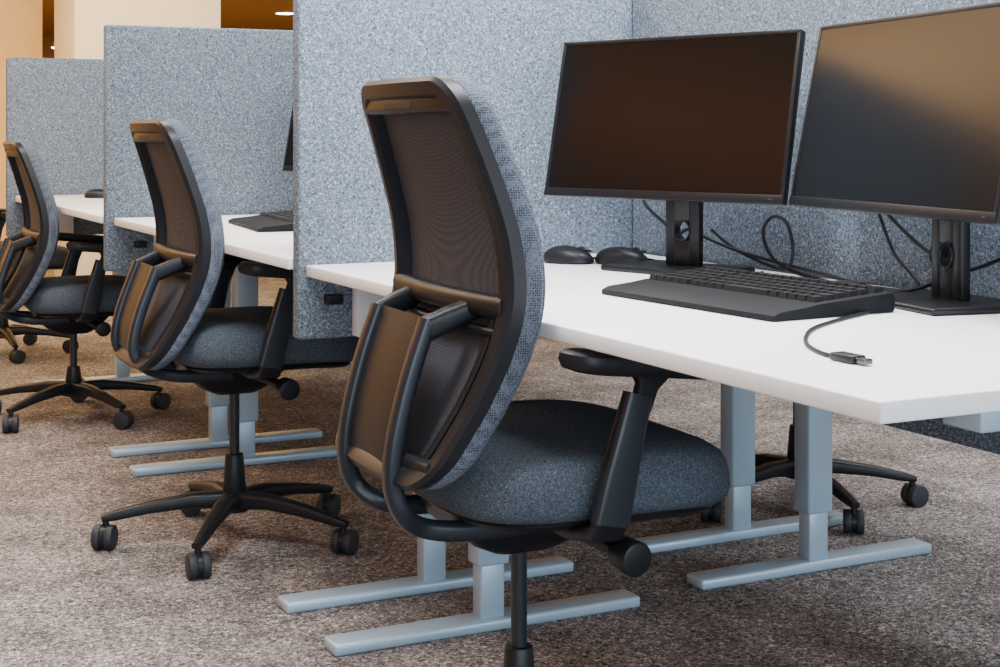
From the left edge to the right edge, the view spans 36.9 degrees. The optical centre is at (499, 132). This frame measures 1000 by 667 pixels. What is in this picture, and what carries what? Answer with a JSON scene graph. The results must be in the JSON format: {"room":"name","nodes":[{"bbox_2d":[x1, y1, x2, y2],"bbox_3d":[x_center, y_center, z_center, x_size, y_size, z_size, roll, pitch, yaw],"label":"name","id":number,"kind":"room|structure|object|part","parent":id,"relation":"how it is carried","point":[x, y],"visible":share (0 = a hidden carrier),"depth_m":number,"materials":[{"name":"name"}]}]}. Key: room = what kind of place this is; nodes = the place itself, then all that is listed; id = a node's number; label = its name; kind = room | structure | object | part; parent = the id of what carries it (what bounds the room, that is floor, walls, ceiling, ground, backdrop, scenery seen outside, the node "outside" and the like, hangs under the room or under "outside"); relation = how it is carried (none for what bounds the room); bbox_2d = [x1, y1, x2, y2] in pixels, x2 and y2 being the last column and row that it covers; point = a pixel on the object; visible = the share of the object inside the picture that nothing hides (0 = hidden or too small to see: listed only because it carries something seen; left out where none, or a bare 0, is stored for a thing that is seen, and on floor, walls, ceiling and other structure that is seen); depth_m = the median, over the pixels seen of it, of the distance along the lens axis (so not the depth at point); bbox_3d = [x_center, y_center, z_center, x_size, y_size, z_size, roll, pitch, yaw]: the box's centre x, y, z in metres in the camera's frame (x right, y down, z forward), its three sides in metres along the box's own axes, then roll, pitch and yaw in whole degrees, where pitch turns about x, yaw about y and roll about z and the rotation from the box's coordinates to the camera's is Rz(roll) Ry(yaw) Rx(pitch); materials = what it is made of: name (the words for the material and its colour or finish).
{"room":"open-plan office","nodes":[
{"label":"open-plan office","id":0,"kind":"room"},
{"bbox_2d":[0,0,41,240],"bbox_3d":[-6.357,-0.375,9.204,6.860,2.750,0.150,0,0,-27],"label":"wall","id":1,"kind":"structure","parent":0,"point":[20,20],"depth_m":10.58,"materials":[{"name":"yellow paint"}]},
{"bbox_2d":[42,0,292,35],"bbox_3d":[-1.892,-1.130,14.707,6.030,0.140,5.600,0,0,-27],"label":"trim","id":2,"kind":"structure","parent":1,"relation":"attached to","point":[235,14],"depth_m":13.53,"materials":[{"name":"brown paint"}]},
{"bbox_2d":[274,11,292,14],"bbox_3d":[-1.878,-1.052,13.148,0.200,0.016,0.200,0,0,-27],"label":"recessed light","id":3,"kind":"object","parent":2,"relation":"in","point":[276,12],"visible":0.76,"depth_m":13.08,"materials":[{"name":"metal"}]},
{"bbox_2d":[42,35,53,57],"bbox_3d":[-6.239,-0.375,15.831,13.000,2.750,0.100,0,0,-27],"label":"wall","id":4,"kind":"structure","parent":0,"point":[47,41],"depth_m":16.42,"materials":[{"name":"brown paint"}]},
{"bbox_2d":[54,0,220,275],"bbox_3d":[-2.379,-0.375,9.823,0.930,2.750,0.700,0,0,-27],"label":"column","id":5,"kind":"structure","parent":0,"point":[78,24],"depth_m":9.47,"materials":[{"name":"beige paint"}]},
{"bbox_2d":[0,270,999,666],"bbox_3d":[-1.342,1.050,6.037,13.000,0.100,22.000,0,0,-27],"label":"floor","id":6,"kind":"structure","parent":0,"point":[65,601],"depth_m":3.48,"materials":[{"name":"carpet"}]},
{"bbox_2d":[0,208,78,363],"bbox_3d":[-2.252,0.499,6.772,0.644,1.001,0.654,0,0,-31],"label":"office chair","id":7,"kind":"object","parent":6,"relation":"on","point":[8,331],"visible":0.47,"depth_m":6.76,"materials":[{"name":"black plastic"}]},
{"bbox_3d":[-2.370,0.498,7.032,0.092,0.188,0.026,0,0,-31],"label":"arm stem","id":8,"kind":"part","parent":7,"relation":"part of","materials":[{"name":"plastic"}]},
{"bbox_3d":[-2.165,0.904,6.635,0.050,0.059,0.298,0,0,-31],"label":"arm","id":9,"kind":"part","parent":7,"relation":"part of","materials":[{"name":"black plastic"}]},
{"bbox_3d":[-2.228,0.904,6.946,0.050,0.059,0.297,0,0,7],"label":"arm","id":10,"kind":"part","parent":7,"relation":"part of","materials":[{"name":"black plastic"}]},
{"bbox_2d":[0,241,68,266],"bbox_3d":[-2.200,0.553,6.809,0.452,0.110,0.494,0,0,-31],"label":"seat cushion","id":11,"kind":"object","parent":7,"relation":"on","point":[59,258],"depth_m":6.69,"materials":[{"name":"fabric"}]},
{"bbox_3d":[-2.085,0.904,6.811,0.297,0.059,0.050,0,0,-11],"label":"arm","id":12,"kind":"part","parent":7,"relation":"part of","materials":[{"name":"black plastic"}]},
{"bbox_2d":[0,141,170,432],"bbox_3d":[-1.473,0.514,5.302,0.651,0.972,0.679,0,0,-25],"label":"office chair","id":13,"kind":"object","parent":6,"relation":"on","point":[70,303],"visible":0.92,"depth_m":5.10,"materials":[{"name":"black plastic"}]},
{"bbox_3d":[-1.723,0.575,5.186,0.037,0.030,0.362,0,0,-25],"label":"rail","id":14,"kind":"part","parent":13,"relation":"part of","materials":[{"name":"black plastic"}]},
{"bbox_3d":[-1.714,0.476,5.189,0.063,0.205,0.185,0,0,-25],"label":"support plate","id":15,"kind":"part","parent":13,"relation":"part of","materials":[{"name":"black plastic"}]},
{"bbox_2d":[8,416,12,431],"bbox_3d":[-1.632,0.971,5.003,0.012,0.054,0.054,0,0,-13],"label":"hood","id":16,"kind":"object","parent":13,"relation":"attached to","point":[10,418],"depth_m":4.98,"materials":[{"name":"black plastic"}]},
{"bbox_3d":[-1.687,0.068,5.202,0.035,0.028,0.346,0,0,-25],"label":"rail","id":17,"kind":"part","parent":13,"relation":"part of","materials":[{"name":"black plastic"}]},
{"bbox_3d":[-1.675,0.317,5.207,0.169,0.573,0.450,0,0,-25],"label":"frame","id":18,"kind":"part","parent":13,"relation":"part of","materials":[{"name":"black plastic"}]},
{"bbox_3d":[-1.669,0.904,5.308,0.297,0.059,0.050,0,0,7],"label":"arm","id":19,"kind":"part","parent":13,"relation":"part of","materials":[{"name":"black plastic"}]},
{"bbox_3d":[-1.575,0.904,5.135,0.050,0.059,0.297,0,0,25],"label":"arm","id":20,"kind":"part","parent":13,"relation":"part of","materials":[{"name":"black plastic"}]},
{"bbox_3d":[-1.596,0.518,5.549,0.092,0.188,0.026,0,0,-25],"label":"arm stem","id":21,"kind":"part","parent":13,"relation":"part of","materials":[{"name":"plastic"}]},
{"bbox_2d":[24,275,126,313],"bbox_3d":[-1.450,0.573,5.310,0.452,0.110,0.494,0,0,-25],"label":"seat cushion","id":22,"kind":"object","parent":13,"relation":"on","point":[64,294],"depth_m":5.08,"materials":[{"name":"fabric"}]},
{"bbox_3d":[-1.413,0.654,5.181,0.030,0.031,0.190,0,0,-35],"label":"knob lever","id":23,"kind":"part","parent":13,"relation":"part of","materials":[{"name":"black plastic"}]},
{"bbox_3d":[-1.365,0.518,5.043,0.092,0.188,0.026,0,0,-25],"label":"arm stem","id":24,"kind":"part","parent":13,"relation":"part of","materials":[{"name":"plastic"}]},
{"bbox_3d":[-1.381,0.904,5.171,0.297,0.059,0.050,0,0,43],"label":"arm","id":25,"kind":"part","parent":13,"relation":"part of","materials":[{"name":"black plastic"}]},
{"bbox_3d":[-1.349,0.665,5.094,0.050,0.050,0.050,0,0,-25],"label":"tension knob","id":26,"kind":"part","parent":13,"relation":"part of","materials":[{"name":"black plastic"}]},
{"bbox_3d":[-1.355,0.904,5.366,0.297,0.059,0.050,0,0,-29],"label":"arm","id":27,"kind":"part","parent":13,"relation":"part of","materials":[{"name":"black plastic"}]},
{"bbox_2d":[154,395,158,407],"bbox_3d":[-1.231,0.971,5.439,0.012,0.054,0.054,0,0,28],"label":"hood","id":28,"kind":"object","parent":13,"relation":"attached to","point":[156,397],"depth_m":5.42,"materials":[{"name":"black plastic"}]},
{"bbox_2d":[15,195,321,457],"bbox_3d":[-1.207,0.625,5.432,0.810,0.750,1.627,0,0,-27],"label":"desk","id":29,"kind":"object","parent":6,"relation":"on","point":[69,207],"visible":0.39,"depth_m":4.79,"materials":[{"name":"laminate"}]},
{"bbox_2d":[6,57,102,236],"bbox_3d":[-1.590,0.057,6.176,0.850,0.717,0.040,0,0,-27],"label":"partition panel","id":30,"kind":"object","parent":29,"relation":"attached to","point":[54,105],"visible":0.39,"depth_m":6.06,"materials":[{"name":"fabric"}]},
{"bbox_2d":[84,189,102,197],"bbox_3d":[-1.543,0.232,5.769,0.110,0.036,0.062,0,0,-7],"label":"computer mouse","id":31,"kind":"object","parent":29,"relation":"on","point":[93,193],"visible":0.56,"depth_m":5.74,"materials":[{"name":"black plastic"}]},
{"bbox_2d":[91,119,358,579],"bbox_3d":[-0.659,0.484,3.678,0.655,1.031,0.653,0,0,-26],"label":"office chair","id":32,"kind":"object","parent":6,"relation":"on","point":[171,321],"visible":0.98,"depth_m":3.52,"materials":[{"name":"black plastic"}]},
{"bbox_2d":[98,526,105,548],"bbox_3d":[-0.950,0.971,3.603,0.012,0.054,0.054,0,0,6],"label":"hood","id":33,"kind":"object","parent":32,"relation":"attached to","point":[101,529],"depth_m":3.58,"materials":[{"name":"black plastic"}]},
{"bbox_3d":[-0.863,0.412,3.576,0.063,0.197,0.185,0,0,-26],"label":"support plate","id":34,"kind":"part","parent":32,"relation":"part of","materials":[{"name":"black plastic"}]},
{"bbox_3d":[-0.871,0.515,3.572,0.037,0.030,0.362,0,0,-26],"label":"rail","id":35,"kind":"part","parent":32,"relation":"part of","materials":[{"name":"black plastic"}]},
{"bbox_3d":[-0.836,0.008,3.589,0.035,0.028,0.346,0,0,-26],"label":"rail","id":36,"kind":"part","parent":32,"relation":"part of","materials":[{"name":"black plastic"}]},
{"bbox_3d":[-0.824,0.257,3.595,0.169,0.573,0.450,0,0,-26],"label":"frame","id":37,"kind":"part","parent":32,"relation":"part of","materials":[{"name":"black plastic"}]},
{"bbox_3d":[-0.815,0.904,3.640,0.297,0.059,0.050,0,0,-13],"label":"arm","id":38,"kind":"part","parent":32,"relation":"part of","materials":[{"name":"black plastic"}]},
{"bbox_3d":[-0.680,0.940,3.373,0.016,0.030,0.016,0,0,-26],"label":"caster stem","id":39,"kind":"part","parent":32,"relation":"part of","materials":[{"name":"black plastic"}]},
{"bbox_2d":[196,553,203,577],"bbox_3d":[-0.677,0.971,3.366,0.012,0.054,0.054,0,0,-24],"label":"hood","id":40,"kind":"object","parent":32,"relation":"attached to","point":[199,556],"depth_m":3.35,"materials":[{"name":"black plastic"}]},
{"bbox_3d":[-0.736,0.904,3.821,0.050,0.059,0.297,0,0,-31],"label":"arm","id":41,"kind":"part","parent":32,"relation":"part of","materials":[{"name":"black plastic"}]},
{"bbox_3d":[-0.667,0.904,3.510,0.050,0.059,0.297,0,0,5],"label":"arm","id":42,"kind":"part","parent":32,"relation":"part of","materials":[{"name":"black plastic"}]},
{"bbox_3d":[-0.749,0.448,3.938,0.092,0.188,0.026,0,0,-26],"label":"arm stem","id":43,"kind":"part","parent":32,"relation":"part of","materials":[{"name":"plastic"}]},
{"bbox_3d":[-0.560,0.585,3.574,0.030,0.031,0.190,0,0,-36],"label":"knob lever","id":44,"kind":"part","parent":32,"relation":"part of","materials":[{"name":"black plastic"}]},
{"bbox_2d":[174,306,358,367],"bbox_3d":[-0.599,0.503,3.702,0.452,0.110,0.494,0,0,-26],"label":"seat cushion","id":45,"kind":"object","parent":32,"relation":"on","point":[230,337],"depth_m":3.49,"materials":[{"name":"fabric"}]},
{"bbox_3d":[-0.509,0.448,3.437,0.092,0.188,0.026,0,0,-26],"label":"arm stem","id":46,"kind":"part","parent":32,"relation":"part of","materials":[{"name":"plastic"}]},
{"bbox_3d":[-0.494,0.595,3.487,0.050,0.050,0.050,0,0,-26],"label":"tension knob","id":47,"kind":"part","parent":32,"relation":"part of","materials":[{"name":"black plastic"}]},
{"bbox_3d":[-0.540,0.904,3.803,0.050,0.059,0.297,0,0,41],"label":"arm","id":48,"kind":"part","parent":32,"relation":"part of","materials":[{"name":"black plastic"}]},
{"bbox_3d":[-0.497,0.904,3.610,0.297,0.059,0.050,0,0,23],"label":"arm","id":49,"kind":"part","parent":32,"relation":"part of","materials":[{"name":"black plastic"}]},
{"bbox_3d":[-0.449,0.940,3.906,0.016,0.030,0.016,0,0,-26],"label":"caster stem","id":50,"kind":"part","parent":32,"relation":"part of","materials":[{"name":"black plastic"}]},
{"bbox_2d":[323,494,330,510],"bbox_3d":[-0.447,0.971,3.913,0.012,0.054,0.054,0,0,15],"label":"hood","id":51,"kind":"object","parent":32,"relation":"attached to","point":[326,497],"depth_m":3.89,"materials":[{"name":"black plastic"}]},
{"bbox_2d":[337,533,344,552],"bbox_3d":[-0.368,0.971,3.563,0.012,0.054,0.054,0,0,22],"label":"hood","id":52,"kind":"object","parent":32,"relation":"attached to","point":[340,536],"depth_m":3.54,"materials":[{"name":"black plastic"}]},
{"bbox_3d":[-0.371,0.940,3.556,0.016,0.030,0.016,0,0,-26],"label":"caster stem","id":53,"kind":"part","parent":32,"relation":"part of","materials":[{"name":"black plastic"}]},
{"bbox_2d":[114,214,573,613],"bbox_3d":[-0.444,0.627,3.941,0.780,0.746,1.631,0,0,-27],"label":"desk","id":54,"kind":"object","parent":6,"relation":"on","point":[271,248],"visible":0.4,"depth_m":3.41,"materials":[{"name":"laminate"}]},
{"bbox_2d":[103,25,292,271],"bbox_3d":[-0.824,0.045,4.686,0.813,0.740,0.040,0,0,-27],"label":"partition panel","id":55,"kind":"object","parent":54,"relation":"attached to","point":[231,89],"visible":0.51,"depth_m":4.62,"materials":[{"name":"fabric"}]},
{"bbox_2d":[228,210,292,231],"bbox_3d":[-0.581,0.235,4.070,0.236,0.036,0.425,0,0,-21],"label":"keyboard","id":56,"kind":"object","parent":54,"relation":"on","point":[279,221],"visible":0.48,"depth_m":4.00,"materials":[{"name":"plastic"}]},
{"bbox_2d":[282,107,292,171],"bbox_3d":[-0.405,0.029,4.373,0.568,0.450,0.175,0,0,45],"label":"monitor","id":57,"kind":"object","parent":54,"relation":"on","point":[288,160],"visible":0.09,"depth_m":4.52,"materials":[{"name":"plastic"}]},
{"bbox_2d":[335,75,729,666],"bbox_3d":[0.018,0.459,2.308,0.631,1.081,0.666,0,0,-25],"label":"office chair","id":58,"kind":"object","parent":6,"relation":"on","point":[440,361],"visible":0.95,"depth_m":2.13,"materials":[{"name":"black fabric"}]},
{"bbox_3d":[-0.164,0.382,2.212,0.063,0.237,0.185,0,0,-25],"label":"support plate","id":59,"kind":"part","parent":58,"relation":"part of","materials":[{"name":"black plastic"}]},
{"bbox_3d":[-0.137,-0.042,2.225,0.035,0.028,0.346,0,0,-25],"label":"rail","id":60,"kind":"part","parent":58,"relation":"part of","materials":[{"name":"black plastic"}]},
{"bbox_3d":[-0.173,0.465,2.209,0.037,0.030,0.362,0,0,-25],"label":"rail","id":61,"kind":"part","parent":58,"relation":"part of","materials":[{"name":"black plastic"}]},
{"bbox_3d":[-0.125,0.206,2.231,0.169,0.573,0.450,0,0,-25],"label":"frame","id":62,"kind":"part","parent":58,"relation":"part of","materials":[{"name":"black plastic"}]},
{"bbox_2d":[414,399,729,524],"bbox_3d":[0.082,0.503,2.325,0.452,0.110,0.494,0,0,-25],"label":"seat cushion","id":63,"kind":"object","parent":58,"relation":"on","point":[542,463],"depth_m":2.13,"materials":[{"name":"fabric"}]},
{"bbox_3d":[0.118,0.585,2.196,0.030,0.031,0.190,0,0,-35],"label":"knob lever","id":64,"kind":"part","parent":58,"relation":"part of","materials":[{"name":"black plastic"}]},
{"bbox_3d":[0.167,0.448,2.058,0.092,0.188,0.026,0,0,-25],"label":"arm stem","id":65,"kind":"part","parent":58,"relation":"part of","materials":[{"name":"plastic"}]},
{"bbox_3d":[0.182,0.595,2.109,0.050,0.050,0.050,0,0,-25],"label":"tension knob","id":66,"kind":"part","parent":58,"relation":"part of","materials":[{"name":"black plastic"}]},
{"bbox_2d":[307,253,999,656],"bbox_3d":[0.331,0.632,2.414,0.759,0.735,1.712,0,0,-27],"label":"desk","id":67,"kind":"object","parent":6,"relation":"on","point":[923,367],"visible":0.64,"depth_m":1.98,"materials":[{"name":"laminate"}]},
{"bbox_2d":[293,0,631,339],"bbox_3d":[-0.062,0.045,3.195,0.783,0.740,0.040,0,0,-27],"label":"partition panel","id":68,"kind":"object","parent":67,"relation":"attached to","point":[512,50],"visible":0.44,"depth_m":3.09,"materials":[{"name":"fabric"}]},
{"bbox_2d":[543,245,594,263],"bbox_3d":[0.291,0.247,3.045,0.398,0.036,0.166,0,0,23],"label":"computer mouse","id":69,"kind":"object","parent":67,"relation":"on","point":[565,254],"visible":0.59,"depth_m":3.03,"materials":[{"name":"black plastic"}]},
{"bbox_2d":[595,246,655,263],"bbox_3d":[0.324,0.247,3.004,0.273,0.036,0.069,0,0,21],"label":"computer mouse","id":70,"kind":"object","parent":67,"relation":"on","point":[617,254],"visible":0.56,"depth_m":3.01,"materials":[{"name":"black plastic"}]},
{"bbox_2d":[544,29,897,288],"bbox_3d":[0.477,0.041,2.786,0.885,0.452,0.251,0,0,45],"label":"monitor","id":71,"kind":"object","parent":67,"relation":"on","point":[685,122],"visible":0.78,"depth_m":2.83,"materials":[{"name":"plastic"}]},
{"bbox_2d":[602,266,894,364],"bbox_3d":[0.499,0.246,2.174,0.468,0.037,0.857,0,0,-17],"label":"keyboard","id":72,"kind":"object","parent":67,"relation":"on","point":[736,292],"visible":0.92,"depth_m":2.24,"materials":[{"name":"plastic"}]},
{"bbox_2d":[632,0,999,454],"bbox_3d":[0.681,0.092,2.630,0.038,0.835,1.671,0,0,-27],"label":"partition panel","id":73,"kind":"object","parent":67,"relation":"attached to","point":[851,245],"visible":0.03,"depth_m":2.80,"materials":[{"name":"fabric"}]},
{"bbox_2d":[789,2,999,315],"bbox_3d":[0.679,0.040,2.336,0.214,0.455,0.645,0,0,-17],"label":"monitor","id":74,"kind":"object","parent":67,"relation":"on","point":[902,116],"visible":0.86,"depth_m":2.31,"materials":[{"name":"plastic"}]},
{"bbox_2d":[634,383,842,552],"bbox_3d":[0.297,0.627,4.309,0.755,0.746,1.627,0,0,-27],"label":"desk leg","id":75,"kind":"object","parent":6,"relation":"on","point":[737,405],"visible":0.14,"depth_m":3.69,"materials":[{"name":"metal"}]},
{"bbox_2d":[687,402,931,589],"bbox_3d":[1.063,0.632,2.777,0.755,0.735,1.708,0,0,-27],"label":"desk leg","id":76,"kind":"object","parent":6,"relation":"on","point":[813,426],"visible":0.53,"depth_m":3.43,"materials":[{"name":"metal"}]},
{"bbox_2d":[701,402,928,533],"bbox_3d":[0.784,0.459,4.022,0.646,1.081,0.650,0,0,-27],"label":"office chair","id":77,"kind":"object","parent":6,"relation":"on","point":[767,466],"visible":0.11,"depth_m":4.00,"materials":[{"name":"black plastic"}]},
{"bbox_2d":[708,505,712,520],"bbox_3d":[0.544,0.971,3.857,0.012,0.054,0.054,0,0,15],"label":"hood","id":78,"kind":"object","parent":77,"relation":"attached to","point":[710,511],"depth_m":3.83,"materials":[{"name":"black plastic"}]},
{"bbox_3d":[0.669,0.904,4.138,0.297,0.059,0.050,0,0,38],"label":"arm","id":79,"kind":"part","parent":77,"relation":"part of","materials":[{"name":"black plastic"}]},
{"bbox_3d":[0.661,0.904,3.941,0.297,0.059,0.050,0,0,-34],"label":"arm","id":80,"kind":"part","parent":77,"relation":"part of","materials":[{"name":"black plastic"}]},
{"bbox_3d":[0.846,0.904,3.872,0.050,0.059,0.297,0,0,-16],"label":"arm","id":81,"kind":"part","parent":77,"relation":"part of","materials":[{"name":"black plastic"}]},
{"bbox_3d":[0.882,0.940,3.740,0.016,0.030,0.016,0,0,-27],"label":"caster stem","id":82,"kind":"part","parent":77,"relation":"part of","materials":[{"name":"black plastic"}]},
{"bbox_2d":[852,513,856,532],"bbox_3d":[0.884,0.971,3.748,0.012,0.054,0.054,0,0,9],"label":"hood","id":83,"kind":"object","parent":77,"relation":"attached to","point":[854,515],"depth_m":3.72,"materials":[{"name":"black plastic"}]},
{"bbox_3d":[0.968,0.904,4.027,0.297,0.059,0.050,0,0,2],"label":"arm","id":84,"kind":"part","parent":77,"relation":"part of","materials":[{"name":"black plastic"}]},
{"bbox_2d":[905,484,915,503],"bbox_3d":[1.113,0.971,4.024,0.054,0.054,0.013,0,0,-27],"label":"hood","id":85,"kind":"object","parent":77,"relation":"attached to","point":[910,489],"depth_m":4.00,"materials":[{"name":"black plastic"}]}
]}

